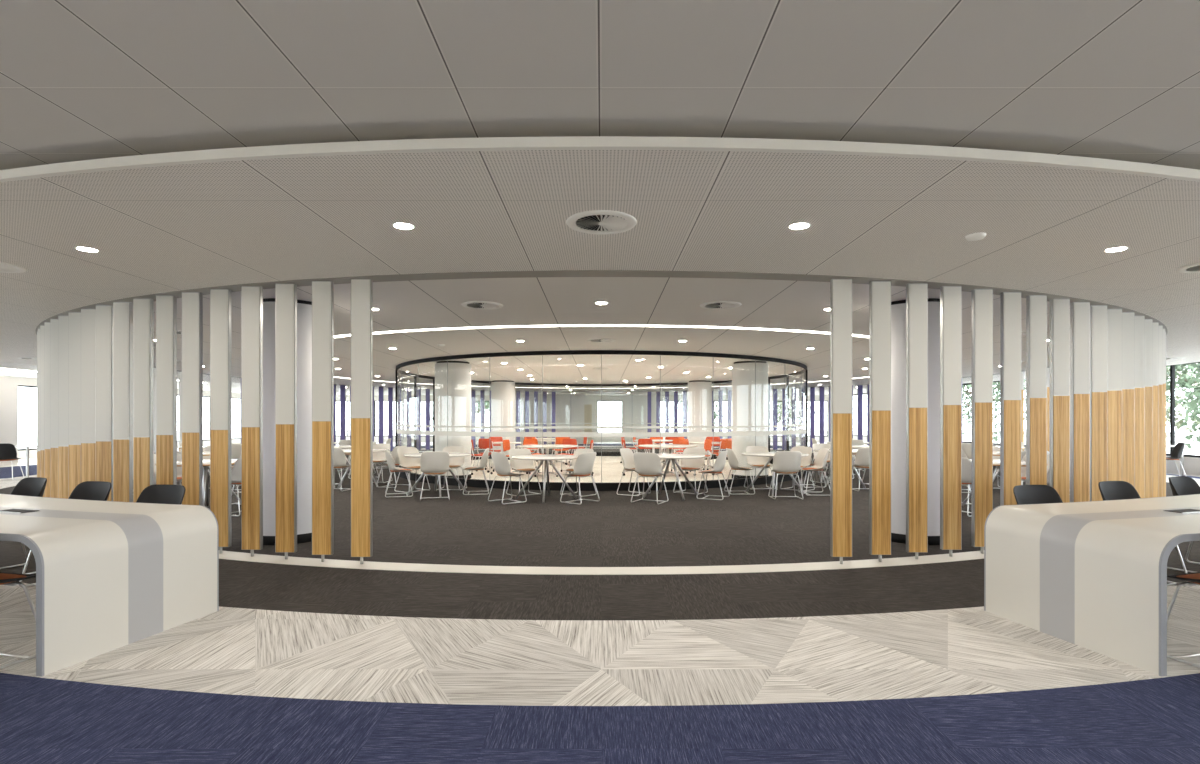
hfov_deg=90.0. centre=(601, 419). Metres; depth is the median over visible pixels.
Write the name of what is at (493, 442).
meeting table
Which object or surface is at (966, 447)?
shell chair
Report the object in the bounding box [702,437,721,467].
chair
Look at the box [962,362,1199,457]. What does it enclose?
window
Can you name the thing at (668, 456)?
round table
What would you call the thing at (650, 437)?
chair
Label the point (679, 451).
chair
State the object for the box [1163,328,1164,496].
slat
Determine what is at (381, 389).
slat
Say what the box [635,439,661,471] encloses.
chair
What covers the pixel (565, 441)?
chair
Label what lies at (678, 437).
chair
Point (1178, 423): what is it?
tree
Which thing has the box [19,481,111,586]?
shell chair
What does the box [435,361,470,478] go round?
column
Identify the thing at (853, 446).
round table
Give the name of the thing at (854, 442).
shell chair
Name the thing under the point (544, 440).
meeting table
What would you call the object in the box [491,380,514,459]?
column
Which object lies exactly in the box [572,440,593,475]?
chair
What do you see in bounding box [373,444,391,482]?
shell chair
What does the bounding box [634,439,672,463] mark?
meeting table
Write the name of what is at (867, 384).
slat
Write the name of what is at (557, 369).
ceiling
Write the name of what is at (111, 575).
desk
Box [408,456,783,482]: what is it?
floor
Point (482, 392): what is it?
slat
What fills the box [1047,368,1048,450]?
slat
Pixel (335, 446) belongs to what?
round table
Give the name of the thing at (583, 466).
shell chair
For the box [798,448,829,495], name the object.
shell chair
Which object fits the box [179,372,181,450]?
slat
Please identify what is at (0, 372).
recessed light
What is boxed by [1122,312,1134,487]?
slat
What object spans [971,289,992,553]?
slat
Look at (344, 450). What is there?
round table
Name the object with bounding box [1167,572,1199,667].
shell chair
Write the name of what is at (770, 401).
window
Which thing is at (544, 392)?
slat
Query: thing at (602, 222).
ceiling vent
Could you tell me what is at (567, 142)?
trim
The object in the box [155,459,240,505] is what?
round table
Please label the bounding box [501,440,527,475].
chair
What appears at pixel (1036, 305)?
slat
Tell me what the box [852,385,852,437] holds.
slat
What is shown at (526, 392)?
slat
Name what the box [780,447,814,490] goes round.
shell chair
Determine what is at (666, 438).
chair
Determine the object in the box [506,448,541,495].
shell chair
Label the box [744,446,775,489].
shell chair
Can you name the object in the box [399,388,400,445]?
slat
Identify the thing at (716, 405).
tree
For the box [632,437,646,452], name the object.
chair
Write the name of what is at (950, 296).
slat
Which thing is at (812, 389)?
slat
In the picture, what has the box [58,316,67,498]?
slat
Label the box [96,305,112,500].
slat
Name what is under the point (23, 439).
ground
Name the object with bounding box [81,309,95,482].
slat
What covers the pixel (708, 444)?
chair
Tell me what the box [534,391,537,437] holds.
slat
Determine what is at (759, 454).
round table
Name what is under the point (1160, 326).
slat
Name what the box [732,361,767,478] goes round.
column
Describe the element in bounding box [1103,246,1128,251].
recessed light
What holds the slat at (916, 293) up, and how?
on the trim at (229, 555)
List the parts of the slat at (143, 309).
white panel, oak panel, frame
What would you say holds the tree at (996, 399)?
on the ground
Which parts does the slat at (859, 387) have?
frame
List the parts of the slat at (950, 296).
white panel, oak panel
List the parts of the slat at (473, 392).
frame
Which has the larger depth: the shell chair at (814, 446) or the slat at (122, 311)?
the shell chair at (814, 446)
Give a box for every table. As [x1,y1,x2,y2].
[14,445,36,476]
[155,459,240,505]
[181,452,209,484]
[334,445,350,469]
[337,449,389,487]
[403,452,470,496]
[491,442,521,469]
[511,454,577,502]
[517,444,577,476]
[537,438,554,453]
[538,439,565,463]
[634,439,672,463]
[638,444,696,475]
[643,453,704,499]
[690,442,719,469]
[742,452,808,495]
[813,449,865,487]
[852,445,868,469]
[962,459,1047,505]
[993,452,999,480]
[1166,445,1186,475]
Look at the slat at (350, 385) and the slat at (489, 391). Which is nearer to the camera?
the slat at (350, 385)
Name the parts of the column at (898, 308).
skirting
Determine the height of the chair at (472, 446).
0.868 m
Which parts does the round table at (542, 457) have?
leg, leg, leg, leg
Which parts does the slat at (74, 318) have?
white panel, oak panel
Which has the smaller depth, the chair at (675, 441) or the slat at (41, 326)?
the slat at (41, 326)
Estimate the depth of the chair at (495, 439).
17.42 m
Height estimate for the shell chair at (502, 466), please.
0.829 m
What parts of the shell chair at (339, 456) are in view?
sled leg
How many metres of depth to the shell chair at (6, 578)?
3.45 m
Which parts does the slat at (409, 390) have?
frame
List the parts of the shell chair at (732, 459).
sled leg, sled leg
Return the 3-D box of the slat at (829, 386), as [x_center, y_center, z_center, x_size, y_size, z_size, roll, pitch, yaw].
[9.224,0.019,24.085,0.190,2.691,0.057,0,0,0]
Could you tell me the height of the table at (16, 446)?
0.738 m
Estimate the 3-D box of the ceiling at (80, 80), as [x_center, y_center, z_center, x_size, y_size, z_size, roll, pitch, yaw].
[-2.825,-1.550,14.500,34.350,0.200,43.000,0,0,0]
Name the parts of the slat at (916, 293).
white panel, oak panel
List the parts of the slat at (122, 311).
white panel, oak panel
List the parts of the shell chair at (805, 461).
sled leg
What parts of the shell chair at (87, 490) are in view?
sled leg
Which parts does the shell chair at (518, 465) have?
sled leg, sled leg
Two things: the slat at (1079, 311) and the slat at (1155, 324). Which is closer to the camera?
the slat at (1079, 311)
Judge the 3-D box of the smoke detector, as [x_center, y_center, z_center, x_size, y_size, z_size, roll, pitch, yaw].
[2.703,-1.316,4.334,0.132,0.028,0.132,0,0,0]
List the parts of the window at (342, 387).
frame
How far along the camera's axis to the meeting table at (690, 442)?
16.46 m
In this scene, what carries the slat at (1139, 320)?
on the trim at (229, 555)
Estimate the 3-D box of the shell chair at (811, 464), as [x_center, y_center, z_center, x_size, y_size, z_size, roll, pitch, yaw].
[4.256,0.951,12.273,0.471,0.829,0.485,0,0,-6]
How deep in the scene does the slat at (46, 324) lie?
8.17 m
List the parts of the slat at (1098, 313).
white panel, oak panel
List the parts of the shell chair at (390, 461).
sled leg, sled leg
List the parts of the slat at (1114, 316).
white panel, oak panel, frame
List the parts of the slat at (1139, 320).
white panel, oak panel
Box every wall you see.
[0,376,240,458]
[336,395,828,441]
[515,393,584,443]
[853,383,1199,476]
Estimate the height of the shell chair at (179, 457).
0.829 m
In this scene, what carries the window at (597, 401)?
in the wall at (634, 407)
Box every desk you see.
[0,494,218,676]
[984,494,1199,676]
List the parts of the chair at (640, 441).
backrest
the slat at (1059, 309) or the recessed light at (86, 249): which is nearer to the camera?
the recessed light at (86, 249)
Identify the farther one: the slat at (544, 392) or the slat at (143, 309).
the slat at (544, 392)
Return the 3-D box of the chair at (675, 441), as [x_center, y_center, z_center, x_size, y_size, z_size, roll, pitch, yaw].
[1.988,0.934,15.456,0.524,0.868,0.541,0,0,22]
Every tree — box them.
[413,402,488,427]
[671,402,726,430]
[770,402,818,435]
[962,379,1025,441]
[1166,363,1199,454]
[1166,364,1199,440]
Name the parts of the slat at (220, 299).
white panel, oak panel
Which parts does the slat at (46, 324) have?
white panel, oak panel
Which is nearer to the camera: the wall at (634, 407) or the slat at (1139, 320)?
the slat at (1139, 320)
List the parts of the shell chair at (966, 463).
sled leg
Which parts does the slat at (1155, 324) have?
white panel, oak panel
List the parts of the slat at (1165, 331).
white panel, oak panel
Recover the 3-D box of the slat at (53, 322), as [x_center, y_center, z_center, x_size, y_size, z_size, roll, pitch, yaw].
[-7.170,0.019,7.931,0.190,2.691,0.057,0,0,0]
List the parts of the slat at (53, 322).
oak panel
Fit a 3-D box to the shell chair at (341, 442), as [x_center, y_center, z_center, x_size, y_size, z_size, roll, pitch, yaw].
[-6.752,0.951,16.072,0.485,0.829,0.471,0,0,-7]
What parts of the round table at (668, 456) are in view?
leg, leg, leg, leg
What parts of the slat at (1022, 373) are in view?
white panel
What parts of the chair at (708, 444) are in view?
backrest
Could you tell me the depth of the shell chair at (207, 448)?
12.15 m
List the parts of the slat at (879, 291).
white panel, oak panel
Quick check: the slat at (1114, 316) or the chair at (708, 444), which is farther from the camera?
the chair at (708, 444)
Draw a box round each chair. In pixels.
[0,443,23,479]
[0,477,46,573]
[0,571,35,668]
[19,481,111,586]
[136,484,185,503]
[154,454,181,504]
[203,446,209,466]
[232,443,240,458]
[232,458,240,515]
[334,448,350,490]
[337,440,350,470]
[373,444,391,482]
[376,446,408,487]
[385,449,412,497]
[394,447,429,492]
[420,451,449,500]
[437,446,466,489]
[463,448,488,494]
[471,440,492,474]
[476,439,499,471]
[486,437,507,466]
[488,452,526,503]
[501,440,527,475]
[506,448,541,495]
[520,439,544,473]
[550,437,570,465]
[552,439,577,473]
[560,448,596,496]
[560,452,599,504]
[569,437,587,462]
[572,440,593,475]
[617,448,650,495]
[620,437,636,462]
[622,440,625,475]
[631,452,667,503]
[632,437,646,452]
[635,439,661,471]
[647,437,664,461]
[661,437,678,460]
[663,437,683,461]
[671,439,690,471]
[673,437,682,468]
[673,448,707,493]
[686,439,713,475]
[697,450,729,499]
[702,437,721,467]
[707,438,731,469]
[724,448,754,494]
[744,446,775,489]
[768,451,802,499]
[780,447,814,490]
[794,446,825,487]
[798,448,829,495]
[810,444,829,482]
[852,440,864,470]
[852,448,868,490]
[962,443,970,458]
[962,450,970,492]
[962,457,970,516]
[993,446,999,488]
[1013,485,1062,504]
[1021,451,1048,484]
[1021,454,1048,484]
[1098,481,1186,585]
[1166,443,1185,478]
[1167,476,1199,572]
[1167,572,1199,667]
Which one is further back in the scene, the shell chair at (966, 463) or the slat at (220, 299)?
the shell chair at (966, 463)
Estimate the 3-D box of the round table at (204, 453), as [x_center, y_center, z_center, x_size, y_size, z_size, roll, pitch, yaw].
[-7.667,1.000,11.273,1.208,0.733,1.208,0,0,-10]
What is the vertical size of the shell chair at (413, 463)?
0.829 m
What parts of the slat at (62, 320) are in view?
oak panel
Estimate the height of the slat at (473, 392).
2.691 m
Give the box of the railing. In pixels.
[968,428,1199,454]
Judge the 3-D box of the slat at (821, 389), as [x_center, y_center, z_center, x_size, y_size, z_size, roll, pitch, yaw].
[8.964,0.019,24.413,0.190,2.691,0.057,0,0,0]
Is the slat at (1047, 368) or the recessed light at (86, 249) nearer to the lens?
the recessed light at (86, 249)
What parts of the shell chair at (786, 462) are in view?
sled leg, sled leg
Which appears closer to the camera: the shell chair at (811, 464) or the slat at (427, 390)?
the shell chair at (811, 464)
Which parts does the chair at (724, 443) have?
backrest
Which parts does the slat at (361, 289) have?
white panel, oak panel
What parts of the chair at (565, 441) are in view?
backrest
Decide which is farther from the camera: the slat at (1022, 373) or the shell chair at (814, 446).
the slat at (1022, 373)
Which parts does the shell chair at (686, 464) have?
sled leg, sled leg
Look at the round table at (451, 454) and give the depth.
10.87 m
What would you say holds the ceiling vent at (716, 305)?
in the ceiling at (159, 229)
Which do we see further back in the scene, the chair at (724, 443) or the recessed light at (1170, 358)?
the chair at (724, 443)
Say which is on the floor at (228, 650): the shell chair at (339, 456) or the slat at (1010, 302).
the shell chair at (339, 456)
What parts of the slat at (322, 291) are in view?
white panel, oak panel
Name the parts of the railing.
rail, rail, rail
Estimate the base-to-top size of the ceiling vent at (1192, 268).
0.014 m
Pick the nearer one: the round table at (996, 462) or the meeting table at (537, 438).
the round table at (996, 462)
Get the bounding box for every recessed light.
[0,368,36,371]
[0,372,24,374]
[74,246,99,251]
[334,325,868,381]
[392,222,414,229]
[595,302,607,304]
[788,222,810,229]
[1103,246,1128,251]
[1166,357,1185,359]
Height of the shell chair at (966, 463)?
0.829 m
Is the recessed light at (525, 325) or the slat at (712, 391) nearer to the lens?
the recessed light at (525, 325)
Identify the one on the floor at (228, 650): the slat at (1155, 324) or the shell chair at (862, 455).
the shell chair at (862, 455)
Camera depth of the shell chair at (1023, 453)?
10.40 m
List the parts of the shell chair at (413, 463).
sled leg, sled leg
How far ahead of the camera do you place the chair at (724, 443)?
15.73 m
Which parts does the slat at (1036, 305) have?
white panel, oak panel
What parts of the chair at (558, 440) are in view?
backrest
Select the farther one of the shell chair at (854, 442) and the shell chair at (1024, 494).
the shell chair at (854, 442)
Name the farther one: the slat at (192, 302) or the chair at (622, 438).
the chair at (622, 438)
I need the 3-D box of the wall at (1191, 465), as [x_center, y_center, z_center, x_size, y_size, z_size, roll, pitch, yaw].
[14.450,-0.040,14.500,0.200,2.820,43.000,0,0,0]
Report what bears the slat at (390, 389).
on the trim at (229, 555)
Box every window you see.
[0,377,17,465]
[18,385,36,450]
[177,395,240,441]
[336,401,394,435]
[597,401,621,431]
[661,401,726,431]
[770,401,827,435]
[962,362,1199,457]
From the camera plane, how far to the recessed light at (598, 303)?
6.86 m
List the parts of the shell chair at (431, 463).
sled leg, sled leg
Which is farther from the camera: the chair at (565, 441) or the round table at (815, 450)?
the chair at (565, 441)
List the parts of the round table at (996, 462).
leg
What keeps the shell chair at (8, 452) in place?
on the floor at (228, 650)
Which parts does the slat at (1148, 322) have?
white panel, oak panel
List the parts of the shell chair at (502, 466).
sled leg, sled leg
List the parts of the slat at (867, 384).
violet panel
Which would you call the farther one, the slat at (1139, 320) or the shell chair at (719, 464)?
the shell chair at (719, 464)
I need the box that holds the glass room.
[395,350,807,490]
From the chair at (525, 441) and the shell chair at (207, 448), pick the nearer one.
the shell chair at (207, 448)
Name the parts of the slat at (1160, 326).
white panel, oak panel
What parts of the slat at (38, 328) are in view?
oak panel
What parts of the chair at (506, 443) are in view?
backrest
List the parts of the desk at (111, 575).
cable lid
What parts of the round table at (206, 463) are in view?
leg, leg, leg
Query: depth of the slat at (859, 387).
23.02 m
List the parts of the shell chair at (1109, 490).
sled leg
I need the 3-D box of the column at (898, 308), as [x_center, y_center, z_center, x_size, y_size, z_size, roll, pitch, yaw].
[3.600,0.020,6.950,0.832,2.700,0.832,0,0,0]
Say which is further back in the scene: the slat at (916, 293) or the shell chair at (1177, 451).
the shell chair at (1177, 451)
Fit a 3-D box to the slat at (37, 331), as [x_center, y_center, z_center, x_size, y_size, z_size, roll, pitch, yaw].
[-8.409,0.019,9.059,0.190,2.691,0.057,0,0,0]
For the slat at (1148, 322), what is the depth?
7.90 m
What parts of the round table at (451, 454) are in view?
leg, leg, leg, leg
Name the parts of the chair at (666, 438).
backrest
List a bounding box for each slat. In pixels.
[37,331,37,476]
[38,328,39,476]
[40,325,43,496]
[44,322,49,496]
[50,319,57,497]
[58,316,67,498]
[68,312,80,497]
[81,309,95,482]
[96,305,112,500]
[113,302,132,501]
[133,299,153,501]
[154,368,155,450]
[156,295,176,484]
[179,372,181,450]
[182,292,202,505]
[210,289,231,553]
[241,286,262,556]
[275,283,296,558]
[312,281,333,561]
[334,384,335,444]
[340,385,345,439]
[350,385,350,439]
[351,279,372,563]
[373,386,373,441]
[379,387,383,443]
[388,387,392,452]
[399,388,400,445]
[407,388,411,446]
[417,388,420,450]
[426,389,429,449]
[471,390,475,447]
[480,390,484,449]
[489,391,490,436]
[516,391,519,447]
[525,391,528,431]
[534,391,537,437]
[543,391,546,443]
[552,391,555,443]
[647,391,650,437]
[656,391,659,443]
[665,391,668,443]
[674,391,677,431]
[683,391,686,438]
[712,391,713,447]
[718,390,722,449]
[727,390,731,438]
[773,389,776,449]
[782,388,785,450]
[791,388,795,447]
[802,388,803,445]
[810,387,814,452]
[819,387,823,443]
[829,386,829,441]
[830,279,851,563]
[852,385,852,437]
[857,385,862,439]
[867,384,868,444]
[869,281,890,561]
[906,283,927,558]
[940,286,961,556]
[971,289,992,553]
[1000,292,1020,505]
[1021,372,1023,450]
[1026,295,1046,484]
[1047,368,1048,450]
[1049,299,1069,502]
[1070,302,1089,501]
[1090,305,1106,500]
[1107,309,1121,480]
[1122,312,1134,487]
[1135,316,1144,497]
[1145,319,1152,497]
[1153,322,1158,496]
[1159,325,1162,496]
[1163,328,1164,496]
[1165,331,1165,496]
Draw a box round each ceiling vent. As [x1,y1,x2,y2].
[0,262,26,272]
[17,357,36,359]
[461,301,502,309]
[566,210,636,234]
[587,338,615,341]
[700,301,741,309]
[1176,263,1199,272]
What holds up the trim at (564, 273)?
attached to the ceiling at (159, 229)
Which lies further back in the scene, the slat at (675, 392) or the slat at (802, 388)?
the slat at (675, 392)
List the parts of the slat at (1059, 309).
frame, white panel, oak panel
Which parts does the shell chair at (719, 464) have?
sled leg, sled leg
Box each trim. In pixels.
[0,136,1199,393]
[36,270,1166,391]
[219,448,983,574]
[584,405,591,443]
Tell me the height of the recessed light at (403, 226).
0.006 m
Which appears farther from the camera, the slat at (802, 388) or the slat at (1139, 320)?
the slat at (802, 388)
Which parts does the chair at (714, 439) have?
backrest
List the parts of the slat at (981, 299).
white panel, oak panel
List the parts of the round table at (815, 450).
leg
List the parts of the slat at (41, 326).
oak panel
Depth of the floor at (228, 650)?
3.43 m
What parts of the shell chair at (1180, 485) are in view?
sled leg, sled leg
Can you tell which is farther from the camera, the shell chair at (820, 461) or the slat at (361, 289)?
the shell chair at (820, 461)
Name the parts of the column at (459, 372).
skirting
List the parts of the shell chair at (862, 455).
sled leg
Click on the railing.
(968, 428)
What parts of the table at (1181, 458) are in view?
leg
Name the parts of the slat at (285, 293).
white panel, oak panel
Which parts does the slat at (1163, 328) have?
white panel, oak panel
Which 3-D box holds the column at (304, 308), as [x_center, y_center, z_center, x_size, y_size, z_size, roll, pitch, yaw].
[-3.600,0.020,6.950,0.832,2.700,0.832,0,0,0]
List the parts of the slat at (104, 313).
white panel, oak panel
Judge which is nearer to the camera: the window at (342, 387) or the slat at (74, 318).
the slat at (74, 318)
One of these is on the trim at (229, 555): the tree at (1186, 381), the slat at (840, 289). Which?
the slat at (840, 289)
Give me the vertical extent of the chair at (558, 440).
0.868 m
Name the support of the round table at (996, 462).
on the floor at (228, 650)
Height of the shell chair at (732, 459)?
0.829 m
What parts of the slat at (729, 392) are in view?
frame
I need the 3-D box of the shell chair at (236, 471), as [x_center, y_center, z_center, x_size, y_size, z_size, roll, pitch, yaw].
[-5.242,0.951,8.729,0.471,0.829,0.485,0,0,16]
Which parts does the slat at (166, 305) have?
white panel, oak panel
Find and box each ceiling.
[0,0,1199,394]
[0,150,1199,393]
[400,354,802,383]
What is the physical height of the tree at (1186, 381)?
5.784 m
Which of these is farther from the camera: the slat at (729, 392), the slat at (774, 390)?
the slat at (729, 392)
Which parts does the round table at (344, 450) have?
leg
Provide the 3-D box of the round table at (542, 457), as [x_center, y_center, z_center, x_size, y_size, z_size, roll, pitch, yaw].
[-0.950,1.000,10.330,1.200,0.733,1.200,0,0,0]
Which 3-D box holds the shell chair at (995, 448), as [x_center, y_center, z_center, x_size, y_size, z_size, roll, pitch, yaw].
[7.799,0.951,12.022,0.485,0.829,0.471,0,0,10]
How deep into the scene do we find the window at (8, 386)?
18.04 m
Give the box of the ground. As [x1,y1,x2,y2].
[18,431,1199,476]
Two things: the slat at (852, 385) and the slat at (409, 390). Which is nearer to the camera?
the slat at (852, 385)
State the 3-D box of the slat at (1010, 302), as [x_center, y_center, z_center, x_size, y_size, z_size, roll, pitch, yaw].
[4.274,0.019,6.266,0.190,2.691,0.057,0,0,0]
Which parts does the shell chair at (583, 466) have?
sled leg, sled leg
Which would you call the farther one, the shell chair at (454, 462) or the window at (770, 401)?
the window at (770, 401)
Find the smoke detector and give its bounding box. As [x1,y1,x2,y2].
[965,233,985,240]
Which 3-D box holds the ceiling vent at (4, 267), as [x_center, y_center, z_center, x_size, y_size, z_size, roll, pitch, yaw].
[-5.288,-1.323,5.174,0.478,0.014,0.478,0,0,0]
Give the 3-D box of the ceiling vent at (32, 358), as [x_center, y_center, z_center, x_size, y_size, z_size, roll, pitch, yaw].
[-12.364,-1.323,13.033,0.478,0.014,0.478,0,0,0]
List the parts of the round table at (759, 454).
leg, leg, leg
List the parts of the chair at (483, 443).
backrest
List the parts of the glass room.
post, glass panel, post, post, head frame, post, post, glass panel, post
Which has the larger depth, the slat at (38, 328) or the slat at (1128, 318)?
the slat at (38, 328)
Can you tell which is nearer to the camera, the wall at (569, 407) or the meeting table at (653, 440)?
the meeting table at (653, 440)
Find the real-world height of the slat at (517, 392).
2.691 m
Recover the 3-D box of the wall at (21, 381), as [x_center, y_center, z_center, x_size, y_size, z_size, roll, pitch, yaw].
[-20.100,-0.040,14.500,0.200,2.820,43.000,0,0,0]
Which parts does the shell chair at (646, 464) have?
sled leg, sled leg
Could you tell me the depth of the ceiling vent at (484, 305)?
6.94 m
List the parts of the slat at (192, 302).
white panel, oak panel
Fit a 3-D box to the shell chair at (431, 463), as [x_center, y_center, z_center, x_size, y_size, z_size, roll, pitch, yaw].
[-2.854,0.951,10.280,0.485,0.829,0.471,0,0,-16]
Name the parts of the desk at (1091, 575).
cable lid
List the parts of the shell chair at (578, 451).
sled leg, sled leg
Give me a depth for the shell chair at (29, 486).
5.56 m
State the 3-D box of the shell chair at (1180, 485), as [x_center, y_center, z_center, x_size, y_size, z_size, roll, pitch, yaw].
[5.487,0.952,5.442,0.485,0.829,0.471,0,0,-25]
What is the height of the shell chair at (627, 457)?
0.829 m
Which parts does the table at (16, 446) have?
leg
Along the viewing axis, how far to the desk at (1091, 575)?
3.67 m
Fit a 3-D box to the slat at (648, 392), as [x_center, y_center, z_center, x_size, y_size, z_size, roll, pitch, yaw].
[2.267,0.019,28.427,0.190,2.691,0.057,0,0,0]
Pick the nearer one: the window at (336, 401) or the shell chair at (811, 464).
the shell chair at (811, 464)
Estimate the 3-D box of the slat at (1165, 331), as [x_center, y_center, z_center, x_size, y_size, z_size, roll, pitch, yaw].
[8.409,0.019,9.059,0.190,2.691,0.057,0,0,0]
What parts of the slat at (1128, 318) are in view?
white panel, oak panel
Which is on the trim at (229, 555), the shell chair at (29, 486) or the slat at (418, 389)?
the slat at (418, 389)
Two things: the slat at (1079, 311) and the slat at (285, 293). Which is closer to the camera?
the slat at (285, 293)
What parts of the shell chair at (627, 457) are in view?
sled leg, sled leg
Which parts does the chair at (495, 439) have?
backrest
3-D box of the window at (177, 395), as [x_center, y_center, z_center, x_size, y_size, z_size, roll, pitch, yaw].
[-20.075,-0.055,30.100,0.070,2.250,9.800,0,0,0]
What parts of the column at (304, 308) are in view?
skirting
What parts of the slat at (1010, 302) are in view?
white panel, oak panel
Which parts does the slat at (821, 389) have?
frame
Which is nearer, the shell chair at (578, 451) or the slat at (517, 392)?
the shell chair at (578, 451)
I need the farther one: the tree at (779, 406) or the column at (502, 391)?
the tree at (779, 406)
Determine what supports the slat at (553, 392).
on the trim at (229, 555)
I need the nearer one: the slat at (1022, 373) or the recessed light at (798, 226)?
the recessed light at (798, 226)
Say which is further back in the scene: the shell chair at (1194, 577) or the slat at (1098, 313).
the slat at (1098, 313)
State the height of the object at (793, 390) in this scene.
2.691 m
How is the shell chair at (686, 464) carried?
on the floor at (228, 650)
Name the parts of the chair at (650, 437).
backrest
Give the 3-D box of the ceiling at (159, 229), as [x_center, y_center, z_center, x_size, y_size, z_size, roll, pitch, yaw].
[0.000,-1.350,17.050,29.283,0.040,29.283,0,0,0]
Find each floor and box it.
[0,442,1199,763]
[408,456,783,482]
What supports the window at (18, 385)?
in the wall at (21, 381)
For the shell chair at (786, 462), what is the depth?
10.26 m
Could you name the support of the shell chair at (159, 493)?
on the floor at (228, 650)
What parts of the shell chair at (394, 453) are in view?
sled leg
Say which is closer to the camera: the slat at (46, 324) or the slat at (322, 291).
the slat at (322, 291)
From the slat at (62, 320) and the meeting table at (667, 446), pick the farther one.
the meeting table at (667, 446)
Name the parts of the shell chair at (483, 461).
sled leg, sled leg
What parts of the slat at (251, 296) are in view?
white panel, oak panel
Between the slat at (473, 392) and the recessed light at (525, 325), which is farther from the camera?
the slat at (473, 392)
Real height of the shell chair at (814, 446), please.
0.829 m
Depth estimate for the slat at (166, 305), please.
6.40 m
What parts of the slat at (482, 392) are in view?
violet panel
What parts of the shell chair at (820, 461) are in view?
sled leg, sled leg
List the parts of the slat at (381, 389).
frame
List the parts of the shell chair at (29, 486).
sled leg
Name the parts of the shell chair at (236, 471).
sled leg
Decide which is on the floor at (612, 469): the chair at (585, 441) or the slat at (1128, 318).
the chair at (585, 441)
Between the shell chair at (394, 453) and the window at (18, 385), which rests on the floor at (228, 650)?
the shell chair at (394, 453)
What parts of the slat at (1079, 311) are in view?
white panel, oak panel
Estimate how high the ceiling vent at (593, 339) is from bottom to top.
0.014 m
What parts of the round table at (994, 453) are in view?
leg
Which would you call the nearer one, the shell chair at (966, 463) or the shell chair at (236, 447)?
the shell chair at (966, 463)
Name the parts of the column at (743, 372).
skirting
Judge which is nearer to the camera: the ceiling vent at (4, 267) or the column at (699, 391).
the ceiling vent at (4, 267)
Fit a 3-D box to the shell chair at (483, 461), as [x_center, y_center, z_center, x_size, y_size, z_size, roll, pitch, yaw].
[-2.320,0.951,11.124,0.471,0.829,0.485,0,0,-10]
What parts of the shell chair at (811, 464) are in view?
sled leg, sled leg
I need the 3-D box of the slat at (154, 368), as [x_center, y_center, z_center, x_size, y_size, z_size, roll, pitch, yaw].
[-11.477,0.019,15.365,0.190,2.691,0.057,0,0,0]
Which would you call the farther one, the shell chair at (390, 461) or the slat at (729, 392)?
the slat at (729, 392)
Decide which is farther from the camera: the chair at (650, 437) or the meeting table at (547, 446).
the chair at (650, 437)
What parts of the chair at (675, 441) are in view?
backrest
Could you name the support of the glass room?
on the floor at (612, 469)
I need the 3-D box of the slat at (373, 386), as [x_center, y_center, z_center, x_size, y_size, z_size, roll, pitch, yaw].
[-9.224,0.019,24.085,0.190,2.691,0.057,0,0,0]
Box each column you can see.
[263,298,311,544]
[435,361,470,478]
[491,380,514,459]
[688,380,711,459]
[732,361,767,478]
[891,298,939,544]
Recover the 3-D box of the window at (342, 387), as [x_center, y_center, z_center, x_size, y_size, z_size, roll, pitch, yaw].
[-9.931,0.019,23.046,0.190,2.691,0.057,0,0,0]
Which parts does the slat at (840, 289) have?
white panel, oak panel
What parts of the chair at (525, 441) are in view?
backrest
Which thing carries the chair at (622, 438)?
on the floor at (612, 469)
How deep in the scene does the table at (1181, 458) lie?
14.59 m
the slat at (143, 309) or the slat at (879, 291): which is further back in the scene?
the slat at (143, 309)
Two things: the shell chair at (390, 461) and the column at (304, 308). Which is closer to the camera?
the column at (304, 308)
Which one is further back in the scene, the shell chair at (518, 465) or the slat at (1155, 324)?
the shell chair at (518, 465)
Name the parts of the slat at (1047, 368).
white panel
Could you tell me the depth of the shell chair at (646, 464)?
9.77 m
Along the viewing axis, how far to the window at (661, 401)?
36.04 m
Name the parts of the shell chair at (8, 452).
sled leg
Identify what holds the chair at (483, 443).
on the floor at (612, 469)
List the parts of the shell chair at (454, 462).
sled leg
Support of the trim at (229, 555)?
on the floor at (228, 650)
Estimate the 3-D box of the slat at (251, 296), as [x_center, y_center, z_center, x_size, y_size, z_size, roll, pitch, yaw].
[-3.484,0.019,5.985,0.190,2.691,0.057,0,0,0]
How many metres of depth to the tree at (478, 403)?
40.12 m
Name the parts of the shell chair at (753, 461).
sled leg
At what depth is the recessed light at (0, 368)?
17.39 m
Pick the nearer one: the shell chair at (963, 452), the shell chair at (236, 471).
the shell chair at (236, 471)
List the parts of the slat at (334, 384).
violet panel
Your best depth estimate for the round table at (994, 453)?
11.20 m
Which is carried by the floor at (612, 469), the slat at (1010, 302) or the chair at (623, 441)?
the chair at (623, 441)

